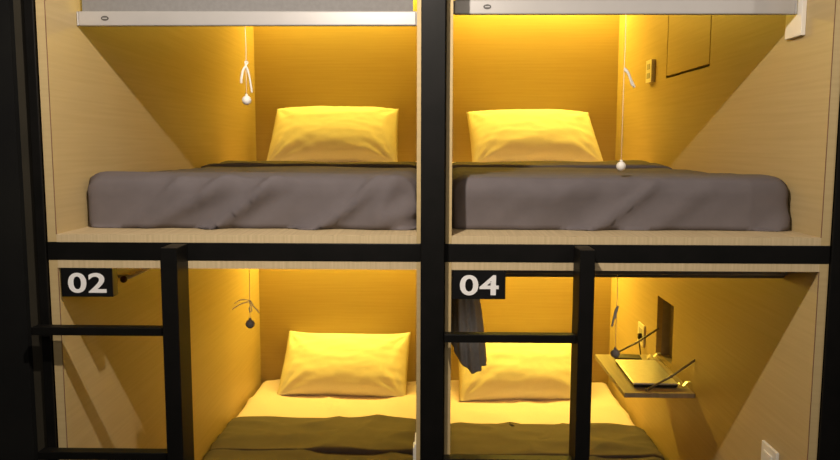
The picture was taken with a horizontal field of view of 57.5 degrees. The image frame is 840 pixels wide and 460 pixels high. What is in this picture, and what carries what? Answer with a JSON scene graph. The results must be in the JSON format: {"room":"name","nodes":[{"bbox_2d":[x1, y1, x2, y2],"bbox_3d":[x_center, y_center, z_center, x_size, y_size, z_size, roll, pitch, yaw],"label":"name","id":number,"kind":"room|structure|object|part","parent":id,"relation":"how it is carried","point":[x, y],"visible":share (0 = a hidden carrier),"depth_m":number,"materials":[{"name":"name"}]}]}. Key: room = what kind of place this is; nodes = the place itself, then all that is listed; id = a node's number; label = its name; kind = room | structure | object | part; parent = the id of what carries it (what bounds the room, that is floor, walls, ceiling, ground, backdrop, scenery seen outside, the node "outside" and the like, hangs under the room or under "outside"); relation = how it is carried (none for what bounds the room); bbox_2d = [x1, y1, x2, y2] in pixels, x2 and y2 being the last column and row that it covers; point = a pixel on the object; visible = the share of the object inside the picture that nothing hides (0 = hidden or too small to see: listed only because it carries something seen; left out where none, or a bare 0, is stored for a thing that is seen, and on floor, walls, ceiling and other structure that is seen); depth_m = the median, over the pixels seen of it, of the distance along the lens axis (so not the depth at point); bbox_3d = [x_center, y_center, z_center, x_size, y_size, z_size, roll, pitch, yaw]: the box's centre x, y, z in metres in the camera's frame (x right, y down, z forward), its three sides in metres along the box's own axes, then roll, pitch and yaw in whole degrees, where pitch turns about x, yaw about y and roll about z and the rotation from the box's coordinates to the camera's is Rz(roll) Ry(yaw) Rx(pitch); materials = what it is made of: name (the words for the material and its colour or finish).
{"room":"dormitory","nodes":[
{"label":"dormitory","id":0,"kind":"room"},
{"bbox_2d":[0,0,37,459],"bbox_3d":[-1.938,0.161,1.825,2.053,2.560,0.065,0,6,1],"label":"wall","id":1,"kind":"structure","parent":0,"point":[18,426],"depth_m":1.77,"materials":[{"name":"black paint"}]},
{"bbox_2d":[13,0,47,459],"bbox_3d":[-0.895,0.167,1.799,0.034,2.560,0.018,0,6,1],"label":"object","id":2,"kind":"structure","parent":1,"relation":"attached to","point":[18,5],"depth_m":1.77,"materials":[{"name":"black metal"}]},
{"bbox_2d":[34,0,839,459],"bbox_3d":[0.075,-0.069,3.907,6.000,2.560,0.080,0,6,1],"label":"wall","id":3,"kind":"structure","parent":0,"point":[34,0],"depth_m":3.88,"materials":[{"name":"black paint"}]},
{"bbox_3d":[0.021,1.526,1.411,6.000,0.050,5.400,0,6,1],"label":"floor","id":4,"kind":"structure","parent":0,"visible":0},
{"bbox_2d":[31,244,193,459],"bbox_3d":[-0.706,0.741,1.798,0.342,1.421,0.078,0,6,1],"label":"ladder","id":5,"kind":"object","parent":4,"relation":"on","point":[175,329],"visible":1,"depth_m":1.72,"materials":[{"name":"black metal"}]},
{"bbox_2d":[23,0,839,459],"bbox_3d":[0.070,0.189,1.762,1.898,2.530,0.080,0,6,1],"label":"frame","id":6,"kind":"object","parent":4,"relation":"on","point":[432,252],"visible":0.87,"depth_m":1.74,"materials":[{"name":"black paint"}]},
{"bbox_3d":[-0.869,0.185,1.775,0.021,2.530,0.007,0,6,1],"label":"post","id":7,"kind":"part","parent":6,"relation":"part of","materials":[{"name":"black metal"}]},
{"bbox_2d":[35,0,420,243],"bbox_3d":[-0.405,-0.605,2.698,0.861,1.048,2.020,0,6,1],"label":"pod","id":8,"kind":"object","parent":6,"relation":"attached to","point":[113,98],"visible":0.45,"depth_m":2.45,"materials":[{"name":"brown wood"}]},
{"bbox_3d":[-0.825,-0.607,2.706,0.021,1.048,2.020,0,6,1],"label":"panel","id":9,"kind":"part","parent":8,"relation":"part of","materials":[{"name":"brown wood"}]},
{"bbox_3d":[-0.403,-0.092,2.746,0.828,0.018,2.000,0,6,1],"label":"deck panel","id":10,"kind":"part","parent":8,"relation":"part of","materials":[{"name":"brown wood"}]},
{"bbox_2d":[77,0,416,25],"bbox_3d":[-0.416,-0.753,1.841,0.826,0.519,0.052,0,6,1],"label":"roller blind","id":11,"kind":"object","parent":8,"relation":"attached to","point":[94,12],"visible":0.87,"depth_m":1.84,"materials":[{"name":"grey fabric"}]},
{"bbox_2d":[240,29,252,104],"bbox_3d":[-0.422,-0.399,1.863,0.030,0.188,0.023,0,6,1],"label":"pull cord","id":12,"kind":"object","parent":11,"relation":"hanging from","point":[246,99],"visible":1,"depth_m":1.86,"materials":[{"name":"white plastic"}]},
{"bbox_3d":[-0.423,-0.405,1.863,0.002,0.177,0.001,0,6,1],"label":"cord","id":13,"kind":"part","parent":12,"relation":"part of","materials":[{"name":"white fabric"}]},
{"bbox_3d":[-0.382,-0.717,3.692,0.828,1.012,0.020,0,6,1],"label":"panel","id":14,"kind":"part","parent":8,"relation":"part of","materials":[{"name":"brown wood"}]},
{"bbox_3d":[0.019,-0.603,2.691,0.012,1.048,2.020,0,6,1],"label":"panel","id":15,"kind":"part","parent":8,"relation":"part of","materials":[{"name":"brown wood"}]},
{"bbox_3d":[-0.401,-0.172,2.816,0.809,0.128,1.814,0,6,1],"label":"mattress","id":16,"kind":"object","parent":8,"relation":"on","visible":0},
{"bbox_2d":[87,160,416,229],"bbox_3d":[-0.406,-0.142,2.494,0.835,0.143,1.319,0,6,1],"label":"blanket","id":17,"kind":"object","parent":16,"relation":"on","point":[300,195],"visible":0.89,"depth_m":1.87,"materials":[{"name":"grey fabric"}]},
{"bbox_2d":[266,106,398,162],"bbox_3d":[-0.389,-0.436,3.490,0.592,0.263,0.370,0,6,1],"label":"pillow","id":18,"kind":"object","parent":16,"relation":"on","point":[336,134],"visible":0.92,"depth_m":3.38,"materials":[{"name":"fabric"}]},
{"bbox_3d":[-0.427,0.048,1.775,0.860,0.041,0.042,0,6,1],"label":"rail","id":19,"kind":"part","parent":6,"relation":"part of","materials":[{"name":"black metal"}]},
{"bbox_2d":[49,260,420,459],"bbox_3d":[-0.408,0.478,2.821,0.861,1.048,2.020,0,6,1],"label":"pod","id":20,"kind":"object","parent":6,"relation":"attached to","point":[110,390],"visible":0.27,"depth_m":2.77,"materials":[{"name":"brown wood"}]},
{"bbox_2d":[61,268,117,296],"bbox_3d":[-0.770,0.120,1.786,0.120,0.068,0.031,0,6,1],"label":"number sign","id":21,"kind":"object","parent":20,"relation":"attached to","point":[75,282],"visible":1,"depth_m":1.77,"materials":[{"name":"black plastic"}]},
{"bbox_2d":[118,268,152,282],"bbox_3d":[-0.802,0.104,2.296,0.048,0.019,0.514,0,6,1],"label":"towel rail","id":22,"kind":"object","parent":20,"relation":"attached to","point":[123,277],"visible":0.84,"depth_m":2.10,"materials":[{"name":"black metal"}]},
{"bbox_3d":[-0.792,0.132,2.049,0.019,0.019,0.019,0,6,1],"label":"knob","id":23,"kind":"part","parent":22,"relation":"part of","materials":[{"name":"black metal"}]},
{"bbox_3d":[-0.788,0.104,2.300,0.011,0.011,0.505,0,6,1],"label":"rod","id":24,"kind":"part","parent":22,"relation":"part of","materials":[{"name":"gold metal"}]},
{"bbox_3d":[-0.828,0.477,2.829,0.021,1.048,2.020,0,6,1],"label":"panel","id":25,"kind":"part","parent":20,"relation":"part of","materials":[{"name":"brown wood"}]},
{"bbox_3d":[-0.403,-0.032,2.753,0.828,0.018,2.000,0,6,1],"label":"panel","id":26,"kind":"part","parent":20,"relation":"part of","materials":[{"name":"brown wood"}]},
{"bbox_2d":[232,270,258,327],"bbox_3d":[-0.437,0.160,1.926,0.070,0.178,0.025,0,6,1],"label":"pull cord","id":27,"kind":"object","parent":20,"relation":"hanging from","point":[250,323],"visible":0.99,"depth_m":1.93,"materials":[{"name":"grey fabric"}]},
{"bbox_3d":[-0.428,0.154,1.926,0.002,0.166,0.001,0,6,1],"label":"cord","id":28,"kind":"part","parent":27,"relation":"part of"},
{"bbox_2d":[237,379,415,418],"bbox_3d":[-0.403,0.905,2.938,0.809,0.140,1.815,0,6,1],"label":"mattress","id":29,"kind":"object","parent":20,"relation":"on","point":[266,401],"visible":0.25,"depth_m":3.45,"materials":[{"name":"white fabric"}]},
{"bbox_2d":[203,414,415,459],"bbox_3d":[-0.408,0.930,2.614,0.835,0.166,1.319,0,6,1],"label":"blanket","id":30,"kind":"object","parent":29,"relation":"on","point":[372,437],"visible":0.85,"depth_m":3.00,"materials":[{"name":"grey fabric"}]},
{"bbox_2d":[277,330,410,396],"bbox_3d":[-0.359,0.636,3.676,0.622,0.245,0.305,0,6,1],"label":"pillow","id":31,"kind":"object","parent":29,"relation":"on","point":[314,363],"visible":1,"depth_m":3.60,"materials":[{"name":"fabric"}]},
{"bbox_3d":[-0.385,0.366,3.814,0.828,1.012,0.020,0,6,1],"label":"panel","id":32,"kind":"part","parent":20,"relation":"part of","materials":[{"name":"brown wood"}]},
{"bbox_2d":[413,433,415,459],"bbox_3d":[-0.012,0.588,2.003,0.012,0.090,0.085,0,6,1],"label":"light switch","id":33,"kind":"object","parent":20,"relation":"attached to","point":[414,443],"visible":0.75,"depth_m":1.96,"materials":[{"name":"white plastic"}]},
{"bbox_3d":[-0.010,0.588,2.003,0.008,0.090,0.085,0,6,1],"label":"plate","id":34,"kind":"part","parent":33,"relation":"part of","materials":[{"name":"white plastic"}]},
{"bbox_3d":[0.016,0.480,2.813,0.012,1.048,2.020,0,6,1],"label":"panel","id":35,"kind":"part","parent":20,"relation":"part of","materials":[{"name":"brown wood"}]},
{"bbox_3d":[0.028,0.191,1.743,0.053,2.530,0.039,0,6,1],"label":"post","id":36,"kind":"part","parent":6,"relation":"part of","materials":[{"name":"black metal"}]},
{"bbox_2d":[443,236,828,459],"bbox_3d":[0.527,0.483,2.803,0.904,1.048,2.020,0,6,1],"label":"pod","id":37,"kind":"object","parent":6,"relation":"attached to","point":[756,345],"visible":0.52,"depth_m":2.30,"materials":[{"name":"brown wood"}]},
{"bbox_3d":[0.083,0.481,2.812,0.014,1.048,2.020,0,6,1],"label":"panel","id":38,"kind":"part","parent":37,"relation":"part of","materials":[{"name":"brown wood"}]},
{"bbox_2d":[452,270,505,298],"bbox_3d":[0.135,0.124,1.769,0.122,0.068,0.031,0,6,1],"label":"number sign","id":39,"kind":"object","parent":37,"relation":"attached to","point":[466,284],"visible":0.96,"depth_m":1.75,"materials":[{"name":"black plastic"}]},
{"bbox_3d":[0.525,0.371,3.797,0.832,1.012,0.020,0,6,1],"label":"panel","id":40,"kind":"part","parent":37,"relation":"part of","materials":[{"name":"brown wood"}]},
{"bbox_2d":[450,380,634,425],"bbox_3d":[0.504,0.909,2.921,0.814,0.139,1.816,0,6,1],"label":"mattress","id":41,"kind":"object","parent":37,"relation":"on","point":[605,408],"visible":0.34,"depth_m":3.38,"materials":[{"name":"white fabric"}]},
{"bbox_2d":[459,343,570,400],"bbox_3d":[0.484,0.638,3.630,0.615,0.256,0.315,0,6,1],"label":"pillow","id":42,"kind":"object","parent":41,"relation":"on","point":[512,371],"visible":0.55,"depth_m":3.52,"materials":[{"name":"fabric"}]},
{"bbox_2d":[450,422,664,459],"bbox_3d":[0.500,0.935,2.578,0.836,0.169,1.247,0,6,1],"label":"blanket","id":43,"kind":"object","parent":41,"relation":"on","point":[608,441],"visible":0.8,"depth_m":2.98,"materials":[{"name":"grey fabric"}]},
{"bbox_2d":[451,270,786,277],"bbox_3d":[0.491,0.097,1.921,0.830,0.046,0.052,0,6,1],"label":"roller blind","id":44,"kind":"object","parent":37,"relation":"attached to","point":[509,273],"visible":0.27,"depth_m":1.90,"materials":[{"name":"grey fabric"}]},
{"bbox_2d":[610,275,619,357],"bbox_3d":[0.488,0.216,1.903,0.023,0.209,0.023,3,7,22],"label":"pull cord","id":45,"kind":"object","parent":44,"relation":"hanging from","point":[615,353],"visible":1,"depth_m":1.90,"materials":[{"name":"grey fabric"}]},
{"bbox_3d":[0.488,0.210,1.903,0.002,0.198,0.001,0,6,1],"label":"cord","id":46,"kind":"part","parent":45,"relation":"part of","materials":[{"name":"fabric"}]},
{"bbox_3d":[0.507,-0.028,2.736,0.832,0.018,2.000,0,6,1],"label":"panel","id":47,"kind":"part","parent":37,"relation":"part of","materials":[{"name":"brown wood"}]},
{"bbox_2d":[637,321,645,346],"bbox_3d":[0.925,0.436,3.203,0.009,0.090,0.090,0,6,1],"label":"power outlet","id":48,"kind":"object","parent":37,"relation":"attached to","point":[641,328],"visible":0.79,"depth_m":3.17,"materials":[{"name":"white plastic"}]},
{"bbox_2d":[637,333,641,354],"bbox_3d":[0.913,0.474,3.185,0.015,0.088,0.021,0,6,1],"label":"plug","id":49,"kind":"object","parent":48,"relation":"attached to","point":[639,336],"visible":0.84,"depth_m":3.18,"materials":[{"name":"black plastic"}]},
{"bbox_2d":[595,328,694,397],"bbox_3d":[0.808,0.469,2.781,0.244,0.130,0.474,0,6,1],"label":"folding table","id":50,"kind":"object","parent":37,"relation":"attached to","point":[607,362],"visible":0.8,"depth_m":2.61,"materials":[{"name":"brown wood"}]},
{"bbox_2d":[614,354,641,359],"bbox_3d":[0.800,0.492,2.951,0.100,0.013,0.062,1,6,7],"label":"phone","id":51,"kind":"object","parent":50,"relation":"on","point":[621,356],"visible":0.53,"depth_m":2.93,"materials":[{"name":"black plastic"}]},
{"bbox_2d":[615,359,677,387],"bbox_3d":[0.806,0.513,2.746,0.155,0.017,0.292,0,6,1],"label":"laptop","id":52,"kind":"object","parent":50,"relation":"on","point":[641,373],"visible":1,"depth_m":2.71,"materials":[{"name":"silver plastic"}]},
{"bbox_3d":[0.933,0.485,2.796,0.021,1.048,2.020,0,6,1],"label":"panel","id":53,"kind":"part","parent":37,"relation":"part of","materials":[{"name":"brown wood"}]},
{"bbox_2d":[761,440,778,459],"bbox_3d":[0.900,0.602,1.978,0.012,0.089,0.088,0,6,1],"label":"light switch","id":54,"kind":"object","parent":37,"relation":"attached to","point":[768,452],"visible":1,"depth_m":1.98,"materials":[{"name":"white plastic"}]},
{"bbox_3d":[0.105,0.108,2.279,0.048,0.019,0.514,0,6,1],"label":"towel rail","id":55,"kind":"object","parent":37,"relation":"attached to","visible":0},
{"bbox_2d":[451,280,486,373],"bbox_3d":[0.137,0.245,2.170,0.108,0.271,0.242,0,6,1],"label":"towel","id":56,"kind":"object","parent":55,"relation":"hanging from","point":[466,314],"visible":0.48,"depth_m":2.08,"materials":[{"name":"grey fabric"}]},
{"bbox_3d":[0.491,0.052,1.758,0.872,0.041,0.042,0,6,1],"label":"rail","id":57,"kind":"part","parent":6,"relation":"part of","materials":[{"name":"black metal"}]},
{"bbox_2d":[444,0,839,245],"bbox_3d":[0.530,-0.600,2.681,0.904,1.048,2.020,0,6,1],"label":"pod","id":58,"kind":"object","parent":6,"relation":"attached to","point":[765,103],"visible":0.59,"depth_m":2.40,"materials":[{"name":"brown wood"}]},
{"bbox_3d":[0.085,-0.602,2.689,0.014,1.048,2.020,0,6,1],"label":"panel","id":59,"kind":"part","parent":58,"relation":"part of","materials":[{"name":"brown wood"}]},
{"bbox_3d":[0.528,-0.713,3.675,0.832,1.012,0.020,0,6,1],"label":"panel","id":60,"kind":"part","parent":58,"relation":"part of","materials":[{"name":"brown wood"}]},
{"bbox_2d":[453,0,797,14],"bbox_3d":[0.487,-0.762,1.823,0.818,0.492,0.052,0,6,1],"label":"roller blind","id":61,"kind":"object","parent":58,"relation":"attached to","point":[460,7],"visible":0.91,"depth_m":1.82,"materials":[{"name":"grey fabric"}]},
{"bbox_2d":[616,23,635,170],"bbox_3d":[0.498,-0.329,1.842,0.040,0.372,0.023,0,6,1],"label":"pull cord","id":62,"kind":"object","parent":61,"relation":"hanging from","point":[621,165],"visible":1,"depth_m":1.84,"materials":[{"name":"white fabric"}]},
{"bbox_3d":[0.490,-0.334,1.841,0.002,0.361,0.001,0,6,1],"label":"cord","id":63,"kind":"part","parent":62,"relation":"part of","materials":[{"name":"white fabric"}]},
{"bbox_3d":[0.507,-0.087,2.729,0.832,0.018,2.000,0,6,1],"label":"deck panel","id":64,"kind":"part","parent":58,"relation":"part of","materials":[{"name":"brown wood"}]},
{"bbox_2d":[646,59,655,82],"bbox_3d":[0.923,-0.636,3.072,0.018,0.090,0.080,0,6,1],"label":"switch","id":65,"kind":"object","parent":58,"relation":"attached to","point":[650,64],"visible":1,"depth_m":3.04,"materials":[{"name":"white plastic"}]},
{"bbox_2d":[667,15,711,75],"bbox_3d":[0.933,-0.677,2.650,0.018,0.245,0.449,0,6,1],"label":"folding table","id":66,"kind":"object","parent":58,"relation":"attached to","point":[689,36],"visible":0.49,"depth_m":2.64,"materials":[{"name":"brown wood"}]},
{"bbox_3d":[0.935,-0.598,2.674,0.021,1.048,2.020,0,6,1],"label":"panel","id":67,"kind":"part","parent":58,"relation":"part of","materials":[{"name":"brown wood"}]},
{"bbox_2d":[785,0,806,39],"bbox_3d":[0.903,-0.540,1.837,0.011,0.154,0.084,0,6,1],"label":"guide","id":68,"kind":"object","parent":58,"relation":"attached to","point":[795,27],"visible":0.9,"depth_m":1.82,"materials":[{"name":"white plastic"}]},
{"bbox_3d":[0.508,-0.170,2.799,0.812,0.131,1.815,0,6,1],"label":"mattress","id":69,"kind":"object","parent":58,"relation":"on","visible":0},
{"bbox_2d":[466,109,602,161],"bbox_3d":[0.514,-0.426,3.476,0.582,0.251,0.357,0,6,-1],"label":"pillow","id":70,"kind":"object","parent":69,"relation":"on","point":[515,134],"visible":0.84,"depth_m":3.37,"materials":[{"name":"fabric"}]},
{"bbox_2d":[452,160,790,231],"bbox_3d":[0.503,-0.140,2.480,0.836,0.148,1.293,0,6,1],"label":"blanket","id":71,"kind":"object","parent":69,"relation":"on","point":[519,195],"visible":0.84,"depth_m":1.86,"materials":[{"name":"grey fabric"}]},
{"bbox_3d":[0.973,0.193,1.741,0.092,2.530,0.007,0,6,1],"label":"post","id":72,"kind":"part","parent":6,"relation":"part of","materials":[{"name":"black metal"}]},
{"bbox_2d":[443,246,594,459],"bbox_3d":[0.216,0.745,1.781,0.326,1.421,0.078,0,6,1],"label":"ladder","id":73,"kind":"object","parent":4,"relation":"on","point":[581,337],"visible":1,"depth_m":1.71,"materials":[{"name":"black metal"}]}
]}

